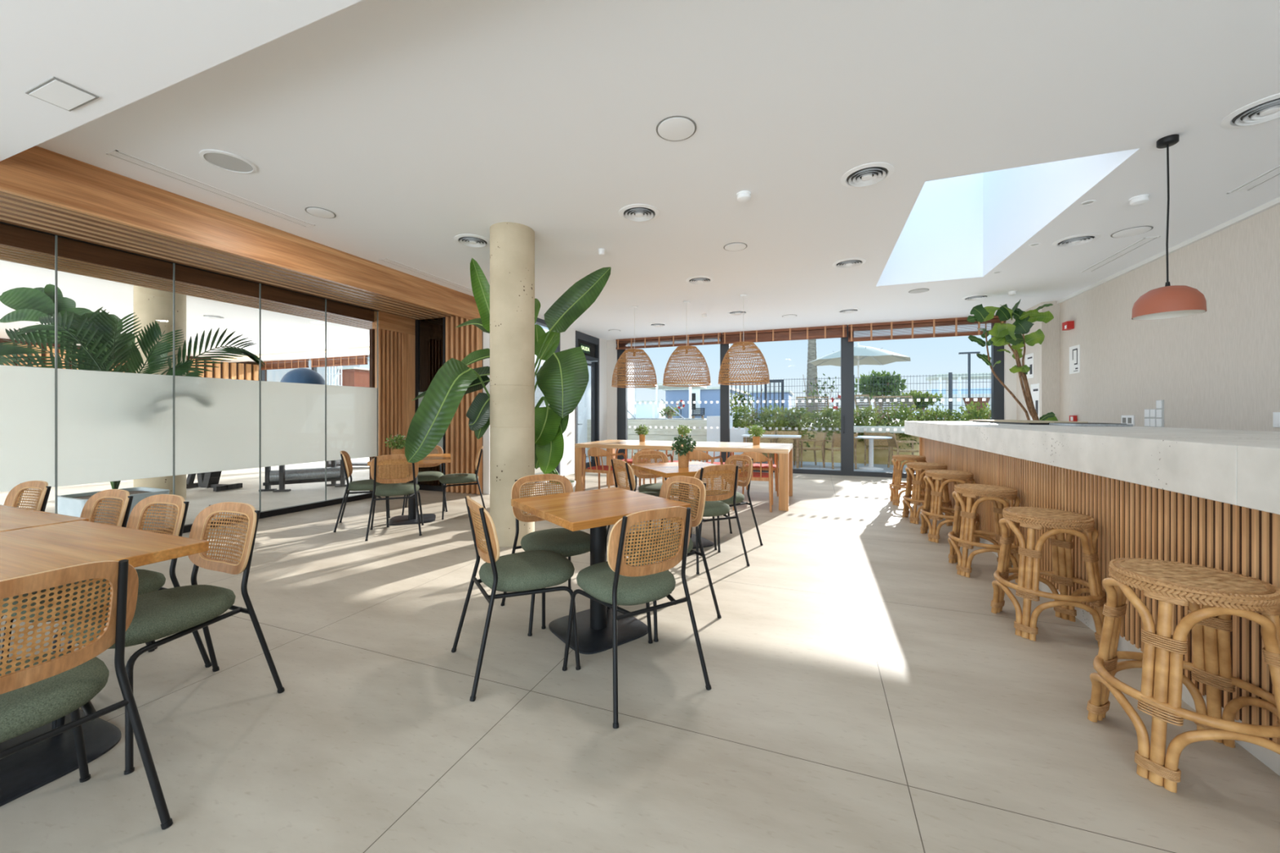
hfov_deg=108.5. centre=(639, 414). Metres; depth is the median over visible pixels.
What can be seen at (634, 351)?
pendant lamp
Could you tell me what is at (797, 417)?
shrub
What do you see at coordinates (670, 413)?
shrub
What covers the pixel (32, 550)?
cafe table
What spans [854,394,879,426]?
sun lounger
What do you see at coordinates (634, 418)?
glass balustrade
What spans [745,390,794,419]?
house
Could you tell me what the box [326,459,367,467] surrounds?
rack
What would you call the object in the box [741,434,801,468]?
table
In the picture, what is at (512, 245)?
column
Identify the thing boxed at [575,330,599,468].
door
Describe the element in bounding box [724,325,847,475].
window
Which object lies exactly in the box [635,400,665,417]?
house
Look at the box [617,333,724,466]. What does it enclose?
window
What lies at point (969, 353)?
lamp post
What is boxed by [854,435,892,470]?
table
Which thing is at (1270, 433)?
countertop
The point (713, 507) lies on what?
dining chair
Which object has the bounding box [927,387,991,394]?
wall
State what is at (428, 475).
dining chair
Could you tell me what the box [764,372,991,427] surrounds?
wire fence
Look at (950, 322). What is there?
blind
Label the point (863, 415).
shrub
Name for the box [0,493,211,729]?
dining chair
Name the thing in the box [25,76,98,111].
recessed light
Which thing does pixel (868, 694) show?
floor
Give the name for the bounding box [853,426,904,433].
concrete planter
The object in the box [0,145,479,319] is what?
bulkhead
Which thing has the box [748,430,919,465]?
wall
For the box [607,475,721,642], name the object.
dining chair
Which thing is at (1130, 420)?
double socket
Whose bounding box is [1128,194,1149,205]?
smoke detector
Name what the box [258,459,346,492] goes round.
exercise machine
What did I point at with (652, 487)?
dining chair
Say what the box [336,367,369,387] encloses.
house
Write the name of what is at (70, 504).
planter
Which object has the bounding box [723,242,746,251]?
ceiling disc
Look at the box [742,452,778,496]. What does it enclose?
armchair
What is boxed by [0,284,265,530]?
palm
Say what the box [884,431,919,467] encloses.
chair
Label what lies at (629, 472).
dining chair
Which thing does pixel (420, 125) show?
ceiling
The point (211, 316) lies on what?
ceiling vent
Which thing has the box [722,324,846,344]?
blind
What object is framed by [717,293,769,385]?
pendant lamp
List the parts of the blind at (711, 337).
head rail, rail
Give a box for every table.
[0,504,88,532]
[0,520,208,806]
[367,453,451,525]
[511,487,690,654]
[574,440,792,511]
[631,461,741,549]
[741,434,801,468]
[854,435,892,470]
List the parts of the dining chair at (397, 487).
leg, backrest, cane panel, seat, leg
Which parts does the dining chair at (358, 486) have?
leg, leg, backrest, cane panel, seat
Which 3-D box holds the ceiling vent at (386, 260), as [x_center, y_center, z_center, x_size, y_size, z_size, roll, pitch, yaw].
[-2.727,-1.833,6.228,0.130,0.004,1.720,0,0,21]
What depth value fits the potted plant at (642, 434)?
7.71 m
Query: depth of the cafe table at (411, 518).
5.48 m
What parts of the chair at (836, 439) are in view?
leg, seat, leg, backrest, leg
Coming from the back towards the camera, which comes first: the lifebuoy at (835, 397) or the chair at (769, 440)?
the lifebuoy at (835, 397)
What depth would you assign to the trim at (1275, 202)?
4.85 m
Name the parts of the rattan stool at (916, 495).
leg, leg, leg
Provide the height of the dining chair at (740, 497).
0.856 m
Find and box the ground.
[750,417,906,431]
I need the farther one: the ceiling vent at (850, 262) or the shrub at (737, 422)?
the shrub at (737, 422)
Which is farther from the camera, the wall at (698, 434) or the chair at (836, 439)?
the wall at (698, 434)
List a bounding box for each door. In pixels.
[415,316,445,491]
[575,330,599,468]
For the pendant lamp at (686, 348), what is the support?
hanging from the ceiling at (420, 125)
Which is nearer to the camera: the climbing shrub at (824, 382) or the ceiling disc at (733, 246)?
the ceiling disc at (733, 246)
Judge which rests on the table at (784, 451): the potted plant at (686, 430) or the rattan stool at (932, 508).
the potted plant at (686, 430)
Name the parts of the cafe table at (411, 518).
plate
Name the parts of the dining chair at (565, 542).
leg, cane panel, backrest, seat, leg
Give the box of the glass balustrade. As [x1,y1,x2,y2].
[627,399,702,419]
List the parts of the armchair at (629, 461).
seat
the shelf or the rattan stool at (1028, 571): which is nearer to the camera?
the rattan stool at (1028, 571)
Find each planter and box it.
[57,487,169,530]
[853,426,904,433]
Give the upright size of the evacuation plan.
0.420 m
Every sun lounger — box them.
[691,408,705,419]
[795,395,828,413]
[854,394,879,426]
[872,395,927,423]
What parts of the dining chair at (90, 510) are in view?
backrest, cane panel, leg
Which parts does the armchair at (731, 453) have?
seat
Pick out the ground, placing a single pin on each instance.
(871, 417)
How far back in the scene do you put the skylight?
6.19 m
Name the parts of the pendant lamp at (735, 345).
lamp shade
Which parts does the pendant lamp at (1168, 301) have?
cord, lamp shade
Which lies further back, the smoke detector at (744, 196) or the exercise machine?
the exercise machine
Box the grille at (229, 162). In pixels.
[203,152,253,172]
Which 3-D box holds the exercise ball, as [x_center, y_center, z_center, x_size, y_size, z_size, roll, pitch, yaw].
[-5.772,-0.470,7.900,0.651,0.650,0.651,0,0,21]
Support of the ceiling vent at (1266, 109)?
in the ceiling at (420, 125)
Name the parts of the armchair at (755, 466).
leg, seat, cross rail, leg, leg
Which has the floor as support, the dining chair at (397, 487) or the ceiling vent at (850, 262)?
the dining chair at (397, 487)
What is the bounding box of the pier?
[706,416,748,462]
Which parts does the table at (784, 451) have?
leg, leg, leg, leg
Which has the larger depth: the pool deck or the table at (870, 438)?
the pool deck
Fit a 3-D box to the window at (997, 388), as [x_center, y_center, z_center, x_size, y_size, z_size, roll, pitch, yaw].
[5.554,-0.285,9.099,2.665,3.100,0.120,0,0,21]
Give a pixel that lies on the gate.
(778, 381)
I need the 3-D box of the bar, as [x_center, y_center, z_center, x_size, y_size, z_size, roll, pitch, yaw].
[3.172,0.791,3.439,0.518,0.948,7.485,0,0,21]
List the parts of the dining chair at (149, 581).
seat, backrest, cane panel, leg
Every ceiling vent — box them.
[106,150,315,227]
[200,314,226,319]
[378,257,472,293]
[453,234,489,247]
[618,204,659,222]
[648,322,666,326]
[685,275,713,284]
[727,310,748,315]
[832,257,866,268]
[837,307,860,313]
[840,162,894,187]
[961,293,991,300]
[1052,233,1101,247]
[1080,235,1160,272]
[1220,93,1279,128]
[1226,164,1279,193]
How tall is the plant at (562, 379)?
2.983 m
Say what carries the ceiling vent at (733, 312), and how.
in the ceiling at (420, 125)
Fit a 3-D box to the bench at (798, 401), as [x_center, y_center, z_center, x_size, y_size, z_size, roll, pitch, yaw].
[5.920,-0.123,15.845,1.100,1.056,1.640,0,0,21]
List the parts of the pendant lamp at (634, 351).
lamp shade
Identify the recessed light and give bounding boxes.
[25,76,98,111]
[311,321,323,324]
[1028,242,1040,246]
[1080,200,1096,205]
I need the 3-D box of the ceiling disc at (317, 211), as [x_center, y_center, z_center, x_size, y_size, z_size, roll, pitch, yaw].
[-2.900,-1.831,4.182,0.234,0.009,0.234,0,0,21]
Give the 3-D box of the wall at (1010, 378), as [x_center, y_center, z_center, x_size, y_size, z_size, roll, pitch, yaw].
[6.883,-0.285,8.604,0.171,3.100,0.260,0,0,21]
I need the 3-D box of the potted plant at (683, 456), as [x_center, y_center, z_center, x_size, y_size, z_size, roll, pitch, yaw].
[0.418,0.352,4.518,0.273,0.326,0.258,0,0,16]
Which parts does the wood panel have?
post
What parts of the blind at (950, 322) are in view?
rail, head rail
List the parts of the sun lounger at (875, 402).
frame, backrest, seat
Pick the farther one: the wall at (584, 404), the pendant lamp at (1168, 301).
the wall at (584, 404)
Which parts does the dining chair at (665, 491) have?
seat, backrest, cane panel, leg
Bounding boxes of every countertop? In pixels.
[904,421,1279,515]
[963,421,1279,436]
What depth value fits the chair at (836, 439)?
10.90 m
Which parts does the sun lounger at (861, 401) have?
backrest, frame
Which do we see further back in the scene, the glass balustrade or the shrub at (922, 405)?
the shrub at (922, 405)
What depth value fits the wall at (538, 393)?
11.47 m
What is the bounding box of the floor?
[0,457,1279,852]
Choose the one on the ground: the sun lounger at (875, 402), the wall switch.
the sun lounger at (875, 402)
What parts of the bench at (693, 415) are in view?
backrest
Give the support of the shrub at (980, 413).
on the ground
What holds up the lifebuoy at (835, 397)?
on the ground
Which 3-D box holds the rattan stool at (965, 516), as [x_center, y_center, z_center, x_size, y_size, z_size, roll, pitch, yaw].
[2.775,0.925,3.705,0.495,0.684,0.494,0,0,20]
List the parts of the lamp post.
post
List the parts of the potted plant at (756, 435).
pot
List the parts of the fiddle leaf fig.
stem, stem, stem, stem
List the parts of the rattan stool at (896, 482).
leg, leg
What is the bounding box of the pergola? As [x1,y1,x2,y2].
[925,373,991,421]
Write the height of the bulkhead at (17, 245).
0.400 m
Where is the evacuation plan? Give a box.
[1069,344,1079,373]
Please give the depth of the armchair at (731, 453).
7.78 m
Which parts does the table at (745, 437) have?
leg, leg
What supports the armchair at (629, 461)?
on the floor
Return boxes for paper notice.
[1025,352,1033,378]
[1031,383,1039,420]
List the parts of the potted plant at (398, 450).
pot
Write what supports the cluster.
attached to the wall at (1218, 367)
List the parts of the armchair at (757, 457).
seat, cross rail, arm rail, leg, leg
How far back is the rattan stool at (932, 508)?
4.59 m
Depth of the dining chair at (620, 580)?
2.07 m
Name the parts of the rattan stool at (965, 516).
leg, leg, leg, leg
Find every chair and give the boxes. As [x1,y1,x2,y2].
[0,488,155,652]
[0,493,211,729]
[0,559,173,830]
[3,480,66,622]
[56,502,284,774]
[333,450,391,532]
[364,454,423,541]
[401,445,447,515]
[439,446,485,519]
[451,495,581,702]
[500,474,608,636]
[562,506,711,728]
[606,458,673,557]
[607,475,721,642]
[632,450,678,528]
[669,464,750,574]
[689,454,763,552]
[749,430,775,462]
[773,430,798,448]
[792,431,826,467]
[823,432,857,469]
[863,431,893,465]
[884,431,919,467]
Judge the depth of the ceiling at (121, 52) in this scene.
2.01 m
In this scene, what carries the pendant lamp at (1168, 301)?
hanging from the ceiling at (420, 125)
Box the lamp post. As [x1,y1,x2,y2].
[958,351,980,397]
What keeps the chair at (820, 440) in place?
on the terrace
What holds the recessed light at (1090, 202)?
in the ceiling at (420, 125)
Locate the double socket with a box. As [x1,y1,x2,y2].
[1121,415,1134,426]
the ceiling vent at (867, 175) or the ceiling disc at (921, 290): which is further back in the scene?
the ceiling disc at (921, 290)
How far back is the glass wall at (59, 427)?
4.78 m
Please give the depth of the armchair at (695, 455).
6.27 m
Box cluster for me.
[1144,400,1164,426]
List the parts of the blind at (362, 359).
rail, head rail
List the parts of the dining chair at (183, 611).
seat, leg, backrest, cane panel, leg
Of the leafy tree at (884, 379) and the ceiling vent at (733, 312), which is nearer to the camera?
the ceiling vent at (733, 312)
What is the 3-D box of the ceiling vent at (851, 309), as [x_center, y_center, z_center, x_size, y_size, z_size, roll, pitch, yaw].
[3.681,-1.823,8.122,0.372,0.024,0.372,0,0,21]
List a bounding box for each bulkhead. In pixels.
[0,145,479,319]
[0,222,373,329]
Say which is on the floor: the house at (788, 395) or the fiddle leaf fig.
the fiddle leaf fig
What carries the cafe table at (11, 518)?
on the floor
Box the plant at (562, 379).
[404,257,611,495]
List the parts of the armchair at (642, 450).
arm rail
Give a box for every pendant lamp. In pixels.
[611,305,657,387]
[662,300,711,386]
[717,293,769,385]
[1131,133,1206,319]
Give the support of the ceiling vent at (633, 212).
in the ceiling at (420, 125)
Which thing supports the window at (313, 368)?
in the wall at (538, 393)
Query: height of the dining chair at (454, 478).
0.856 m
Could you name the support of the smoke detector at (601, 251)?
attached to the ceiling at (420, 125)
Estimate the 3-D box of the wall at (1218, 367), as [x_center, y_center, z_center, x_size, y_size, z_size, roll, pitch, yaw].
[4.908,-0.285,2.155,0.260,3.100,13.520,0,0,21]
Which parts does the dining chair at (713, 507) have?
leg, seat, backrest, cane panel, leg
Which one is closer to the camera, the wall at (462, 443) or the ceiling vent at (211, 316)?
the wall at (462, 443)
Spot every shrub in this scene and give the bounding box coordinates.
[659,404,679,418]
[729,389,763,425]
[729,404,762,439]
[752,403,794,443]
[779,405,820,451]
[803,373,840,418]
[808,405,840,443]
[853,404,887,443]
[876,401,923,448]
[900,389,942,418]
[914,404,965,421]
[949,400,991,421]
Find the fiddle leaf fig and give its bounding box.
[967,299,1057,421]
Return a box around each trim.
[211,346,369,362]
[1057,196,1279,303]
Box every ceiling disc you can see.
[304,206,336,218]
[608,329,620,332]
[656,115,696,141]
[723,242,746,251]
[782,314,796,317]
[908,288,928,293]
[1110,226,1153,237]
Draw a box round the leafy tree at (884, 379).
[854,369,906,417]
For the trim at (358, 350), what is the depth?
13.54 m
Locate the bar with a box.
[919,436,1279,776]
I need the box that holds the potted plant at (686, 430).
[676,424,692,437]
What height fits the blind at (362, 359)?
0.280 m
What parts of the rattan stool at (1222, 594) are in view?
leg, leg, leg, leg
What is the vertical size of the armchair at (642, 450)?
0.778 m
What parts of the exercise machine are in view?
post, post, post, post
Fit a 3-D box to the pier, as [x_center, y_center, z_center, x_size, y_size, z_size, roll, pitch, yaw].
[2.434,0.755,12.716,1.000,1.420,0.900,0,0,21]
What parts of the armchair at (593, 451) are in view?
leg, cross rail, leg, seat, arm rail, leg, leg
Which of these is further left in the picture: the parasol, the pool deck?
the pool deck
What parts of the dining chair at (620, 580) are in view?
leg, seat, backrest, cane panel, leg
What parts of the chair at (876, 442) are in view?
leg, backrest, seat, leg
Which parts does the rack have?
frame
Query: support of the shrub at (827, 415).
on the ground
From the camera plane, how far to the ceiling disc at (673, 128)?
2.94 m
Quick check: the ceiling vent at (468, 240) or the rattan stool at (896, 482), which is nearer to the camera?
the ceiling vent at (468, 240)
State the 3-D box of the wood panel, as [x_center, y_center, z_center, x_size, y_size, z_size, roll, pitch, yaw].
[-3.999,-0.212,7.483,0.200,2.955,0.720,0,0,21]
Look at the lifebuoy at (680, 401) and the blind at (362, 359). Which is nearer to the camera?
the blind at (362, 359)
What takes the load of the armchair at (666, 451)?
on the floor
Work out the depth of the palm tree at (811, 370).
31.75 m
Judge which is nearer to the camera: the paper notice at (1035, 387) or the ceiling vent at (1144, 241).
the ceiling vent at (1144, 241)
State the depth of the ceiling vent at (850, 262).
5.54 m
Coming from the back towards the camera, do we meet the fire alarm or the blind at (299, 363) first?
the blind at (299, 363)
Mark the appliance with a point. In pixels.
(1106, 424)
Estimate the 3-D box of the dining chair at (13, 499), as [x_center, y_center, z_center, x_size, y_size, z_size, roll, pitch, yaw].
[-3.801,0.840,2.635,0.536,0.856,0.564,0,0,21]
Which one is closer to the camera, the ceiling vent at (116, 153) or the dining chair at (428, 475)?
the ceiling vent at (116, 153)
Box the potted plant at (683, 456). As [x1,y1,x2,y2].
[671,433,696,467]
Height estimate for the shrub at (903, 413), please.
1.352 m
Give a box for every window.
[261,360,316,381]
[535,317,559,483]
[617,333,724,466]
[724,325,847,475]
[847,318,1004,478]
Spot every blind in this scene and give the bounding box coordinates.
[258,359,308,369]
[311,355,368,367]
[615,333,721,349]
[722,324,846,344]
[848,315,1005,342]
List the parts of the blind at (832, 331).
head rail, rail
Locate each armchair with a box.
[582,447,627,491]
[614,448,651,486]
[631,448,673,498]
[654,449,693,486]
[687,450,724,489]
[698,451,733,489]
[733,452,773,512]
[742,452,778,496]
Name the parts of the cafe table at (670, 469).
plate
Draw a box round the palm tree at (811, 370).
[805,338,818,419]
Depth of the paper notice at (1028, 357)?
7.90 m
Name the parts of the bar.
panel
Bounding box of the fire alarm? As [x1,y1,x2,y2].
[1062,320,1074,330]
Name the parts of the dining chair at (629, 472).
leg, cane panel, backrest, leg, seat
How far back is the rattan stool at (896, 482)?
6.40 m
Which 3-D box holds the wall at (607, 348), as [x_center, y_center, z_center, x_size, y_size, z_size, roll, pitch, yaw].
[-1.531,-0.285,9.454,0.450,3.100,4.660,0,0,21]
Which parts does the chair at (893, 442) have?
leg, backrest, leg, seat, armrest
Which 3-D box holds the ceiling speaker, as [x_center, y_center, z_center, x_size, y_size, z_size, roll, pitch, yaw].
[-2.982,-1.829,3.340,0.310,0.012,0.310,0,0,21]
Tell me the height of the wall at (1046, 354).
3.100 m
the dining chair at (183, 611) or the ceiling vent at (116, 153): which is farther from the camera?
the ceiling vent at (116, 153)
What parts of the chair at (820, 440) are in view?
leg, leg, seat, armrest, leg, backrest, leg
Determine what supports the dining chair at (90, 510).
on the floor
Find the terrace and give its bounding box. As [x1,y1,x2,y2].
[586,457,915,473]
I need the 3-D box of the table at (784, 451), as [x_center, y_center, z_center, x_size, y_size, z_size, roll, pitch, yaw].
[0.692,0.860,7.184,3.160,0.810,1.280,0,0,21]
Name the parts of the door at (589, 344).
transom panel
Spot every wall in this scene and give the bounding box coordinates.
[0,221,377,534]
[0,337,266,381]
[445,313,483,494]
[483,315,617,494]
[534,355,549,407]
[577,360,634,456]
[586,419,706,461]
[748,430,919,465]
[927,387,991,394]
[1004,317,1016,419]
[1016,301,1059,421]
[1059,204,1279,431]
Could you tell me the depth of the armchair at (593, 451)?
6.87 m
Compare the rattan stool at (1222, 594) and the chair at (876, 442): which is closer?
the rattan stool at (1222, 594)
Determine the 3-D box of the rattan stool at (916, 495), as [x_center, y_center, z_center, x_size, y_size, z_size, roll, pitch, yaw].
[3.403,0.925,5.467,0.495,0.684,0.494,0,0,12]
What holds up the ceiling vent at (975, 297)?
in the ceiling at (420, 125)
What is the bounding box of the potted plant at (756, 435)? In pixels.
[746,424,765,444]
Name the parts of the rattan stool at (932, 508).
leg, leg, leg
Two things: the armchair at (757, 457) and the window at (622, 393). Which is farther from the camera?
the window at (622, 393)
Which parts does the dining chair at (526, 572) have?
leg, cane panel, backrest, leg, seat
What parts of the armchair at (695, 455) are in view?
arm rail, leg, leg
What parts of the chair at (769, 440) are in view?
backrest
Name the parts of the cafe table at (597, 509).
plate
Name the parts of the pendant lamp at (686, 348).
lamp shade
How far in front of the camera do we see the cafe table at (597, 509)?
2.66 m
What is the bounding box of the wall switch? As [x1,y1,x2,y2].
[1272,412,1279,427]
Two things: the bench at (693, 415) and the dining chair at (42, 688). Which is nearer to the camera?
the dining chair at (42, 688)
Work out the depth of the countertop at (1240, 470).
2.06 m
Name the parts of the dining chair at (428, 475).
seat, backrest, cane panel, leg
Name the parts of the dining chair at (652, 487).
leg, cane panel, backrest, seat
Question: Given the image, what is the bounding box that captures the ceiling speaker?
[199,149,257,173]
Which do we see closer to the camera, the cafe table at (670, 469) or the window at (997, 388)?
the cafe table at (670, 469)
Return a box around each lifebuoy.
[675,399,684,417]
[829,395,840,426]
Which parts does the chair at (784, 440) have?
backrest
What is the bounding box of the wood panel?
[369,311,415,491]
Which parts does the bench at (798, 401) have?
backrest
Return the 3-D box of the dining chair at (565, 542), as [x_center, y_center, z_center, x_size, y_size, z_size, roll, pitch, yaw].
[-0.555,0.840,2.971,0.536,0.856,0.564,0,0,-35]
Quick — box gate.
[729,379,783,425]
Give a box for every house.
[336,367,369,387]
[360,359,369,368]
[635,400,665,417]
[662,386,747,417]
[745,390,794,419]
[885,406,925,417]
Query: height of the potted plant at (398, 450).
0.280 m
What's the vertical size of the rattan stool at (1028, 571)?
0.684 m
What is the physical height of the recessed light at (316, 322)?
0.006 m
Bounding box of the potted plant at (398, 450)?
[384,434,406,454]
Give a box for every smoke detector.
[598,248,604,255]
[736,190,751,202]
[1008,290,1017,295]
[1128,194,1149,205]
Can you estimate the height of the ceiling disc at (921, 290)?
0.009 m
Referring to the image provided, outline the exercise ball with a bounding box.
[280,368,324,384]
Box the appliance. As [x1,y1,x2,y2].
[1048,422,1133,426]
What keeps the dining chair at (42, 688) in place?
on the floor
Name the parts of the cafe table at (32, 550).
plate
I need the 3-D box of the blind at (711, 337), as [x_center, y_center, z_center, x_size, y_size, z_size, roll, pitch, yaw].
[0.628,-1.712,10.811,2.580,0.245,0.077,0,0,21]
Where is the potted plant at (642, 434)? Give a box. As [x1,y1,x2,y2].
[634,424,649,441]
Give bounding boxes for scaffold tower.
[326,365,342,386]
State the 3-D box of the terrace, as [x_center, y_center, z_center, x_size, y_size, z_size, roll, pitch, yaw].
[-3.199,1.405,14.080,44.000,0.220,3.160,0,0,21]
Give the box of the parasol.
[808,342,911,425]
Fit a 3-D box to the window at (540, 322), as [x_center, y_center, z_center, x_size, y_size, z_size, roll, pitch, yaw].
[-1.914,-0.265,8.674,0.130,3.060,1.370,0,0,21]
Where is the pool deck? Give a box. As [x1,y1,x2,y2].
[672,417,742,419]
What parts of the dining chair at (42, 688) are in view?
seat, cane panel, backrest, leg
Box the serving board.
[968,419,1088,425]
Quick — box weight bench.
[186,471,242,491]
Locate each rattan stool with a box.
[888,454,926,506]
[902,462,952,525]
[920,469,980,542]
[947,483,1020,583]
[990,506,1106,647]
[1086,557,1279,793]
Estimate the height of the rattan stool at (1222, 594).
0.684 m
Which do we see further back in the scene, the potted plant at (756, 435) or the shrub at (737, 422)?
the shrub at (737, 422)
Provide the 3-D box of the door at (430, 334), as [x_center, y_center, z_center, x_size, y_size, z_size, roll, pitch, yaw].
[-3.462,-0.210,7.712,0.640,2.950,0.150,0,0,21]
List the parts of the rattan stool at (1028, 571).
leg, leg, leg, leg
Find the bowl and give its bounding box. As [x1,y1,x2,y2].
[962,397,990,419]
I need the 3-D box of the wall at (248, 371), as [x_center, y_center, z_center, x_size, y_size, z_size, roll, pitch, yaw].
[-15.849,-0.285,10.112,0.380,3.100,13.620,0,0,21]
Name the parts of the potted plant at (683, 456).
pot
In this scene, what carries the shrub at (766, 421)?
on the ground
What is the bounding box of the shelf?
[327,462,367,466]
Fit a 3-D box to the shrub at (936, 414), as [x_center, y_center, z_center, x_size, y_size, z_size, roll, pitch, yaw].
[7.710,0.161,11.854,1.226,0.819,0.941,0,0,21]
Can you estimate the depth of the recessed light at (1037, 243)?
4.96 m
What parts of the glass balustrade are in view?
rail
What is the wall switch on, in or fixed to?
attached to the wall at (1218, 367)
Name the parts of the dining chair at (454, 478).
seat, backrest, leg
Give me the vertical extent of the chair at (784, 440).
0.866 m
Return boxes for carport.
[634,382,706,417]
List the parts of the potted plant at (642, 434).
pot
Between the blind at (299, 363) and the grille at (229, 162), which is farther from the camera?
the blind at (299, 363)
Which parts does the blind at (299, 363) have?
head rail, rail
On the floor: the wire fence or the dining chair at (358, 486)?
the dining chair at (358, 486)
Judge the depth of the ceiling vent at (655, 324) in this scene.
9.33 m
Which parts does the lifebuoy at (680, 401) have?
post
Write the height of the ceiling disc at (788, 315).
0.009 m
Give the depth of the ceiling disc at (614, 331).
10.07 m
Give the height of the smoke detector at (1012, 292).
0.056 m
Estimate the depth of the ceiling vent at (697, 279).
6.25 m
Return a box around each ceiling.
[0,0,361,160]
[0,0,1279,361]
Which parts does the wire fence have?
post, post, post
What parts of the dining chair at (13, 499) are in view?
backrest, cane panel, leg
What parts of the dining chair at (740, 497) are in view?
seat, leg, backrest, cane panel, leg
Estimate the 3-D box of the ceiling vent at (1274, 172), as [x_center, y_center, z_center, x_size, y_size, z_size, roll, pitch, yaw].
[4.679,-1.833,3.141,0.130,0.004,1.400,0,0,21]
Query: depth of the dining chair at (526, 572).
2.26 m
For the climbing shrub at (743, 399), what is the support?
on the ground
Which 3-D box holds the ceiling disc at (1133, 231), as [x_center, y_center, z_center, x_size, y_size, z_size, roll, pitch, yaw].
[4.932,-1.831,4.620,0.294,0.009,0.294,0,0,21]
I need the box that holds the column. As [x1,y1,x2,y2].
[489,222,534,546]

